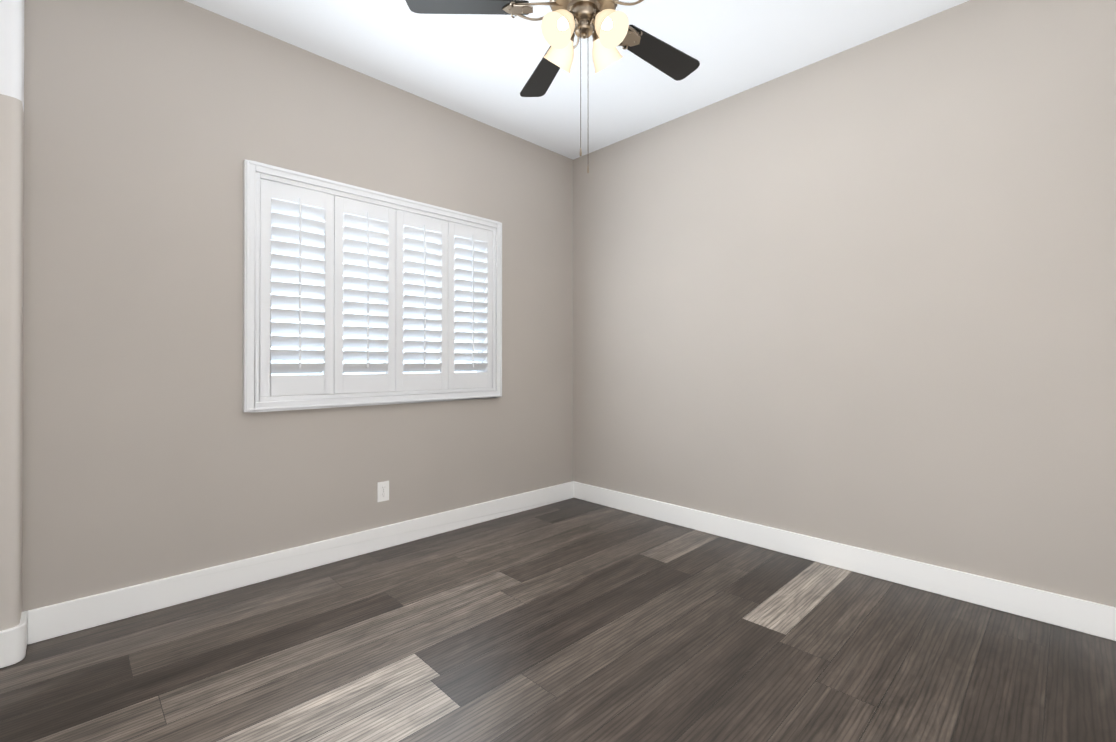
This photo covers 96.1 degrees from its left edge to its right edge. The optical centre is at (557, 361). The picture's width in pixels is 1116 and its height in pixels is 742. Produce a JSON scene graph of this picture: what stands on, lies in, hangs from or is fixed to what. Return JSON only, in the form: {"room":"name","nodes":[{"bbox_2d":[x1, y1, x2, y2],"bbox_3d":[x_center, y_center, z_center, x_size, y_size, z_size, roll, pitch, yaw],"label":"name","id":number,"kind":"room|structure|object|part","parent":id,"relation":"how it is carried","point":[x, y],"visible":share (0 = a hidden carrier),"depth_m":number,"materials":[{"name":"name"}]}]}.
{"room":"empty bedroom","nodes":[
{"label":"empty bedroom","id":0,"kind":"room"},
{"bbox_2d":[0,0,23,630],"bbox_3d":[-2.242,-0.280,1.666,0.630,2.750,0.150,0,0,-44],"label":"wall","id":1,"kind":"structure","parent":0,"point":[11,193],"depth_m":1.82,"materials":[{"name":"white paint"}]},
{"bbox_2d":[0,611,26,667],"bbox_3d":[-2.231,1.030,1.660,0.645,0.130,0.165,0,0,-44],"label":"baseboard","id":2,"kind":"structure","parent":1,"relation":"attached to","point":[13,644],"depth_m":1.81,"materials":[{"name":"white wood"}]},
{"bbox_2d":[22,0,574,644],"bbox_3d":[-1.244,-0.276,2.840,4.000,2.750,0.169,0,0,-44],"label":"wall","id":3,"kind":"structure","parent":0,"point":[152,450],"depth_m":2.35,"materials":[{"name":"paint"}]},
{"bbox_2d":[243,159,501,411],"bbox_3d":[-1.009,-0.365,3.036,1.577,1.236,0.169,0,0,-44],"label":"window","id":4,"kind":"structure","parent":3,"relation":"in","point":[307,210],"depth_m":2.85,"materials":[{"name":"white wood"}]},
{"bbox_3d":[-1.054,-0.365,3.082,1.413,1.071,0.040,0,0,-44],"label":"vinyl frame","id":5,"kind":"part","parent":4,"relation":"part of","materials":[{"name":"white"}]},
{"bbox_2d":[377,481,388,501],"bbox_3d":[-1.028,0.766,2.950,0.070,0.114,0.008,0,0,-44],"label":"electrical outlet","id":6,"kind":"object","parent":3,"relation":"attached to","point":[382,491],"visible":1,"depth_m":2.94,"materials":[{"name":"white plastic"}]},
{"bbox_2d":[0,498,1115,741],"bbox_3d":[0.097,1.154,1.466,4.000,0.120,4.000,0,0,-44],"label":"floor","id":7,"kind":"structure","parent":0,"point":[574,620],"depth_m":1.85,"materials":[{"name":"brown wood"}]},
{"bbox_2d":[184,0,968,159],"bbox_3d":[0.097,-1.716,1.478,4.000,0.120,4.000,0,0,-44],"label":"ceiling","id":8,"kind":"structure","parent":0,"point":[480,67],"depth_m":2.65,"materials":[{"name":"paint"}]},
{"bbox_2d":[405,0,699,172],"bbox_3d":[0.139,-1.187,1.984,1.298,0.933,1.321,0,0,-44],"label":"ceiling fan","id":9,"kind":"object","parent":8,"relation":"hanging from","point":[605,21],"visible":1,"depth_m":1.97,"materials":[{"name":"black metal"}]},
{"bbox_3d":[0.102,-1.469,1.972,0.274,0.370,0.274,0,0,-44],"label":"motor","id":10,"kind":"part","parent":9,"relation":"part of","materials":[{"name":"silver metal"}]},
{"bbox_2d":[573,0,1115,640],"bbox_3d":[1.517,-0.276,2.759,0.170,2.750,3.850,0,0,-44],"label":"wall","id":11,"kind":"structure","parent":0,"point":[863,296],"depth_m":2.52,"materials":[{"name":"paint"}]}
]}

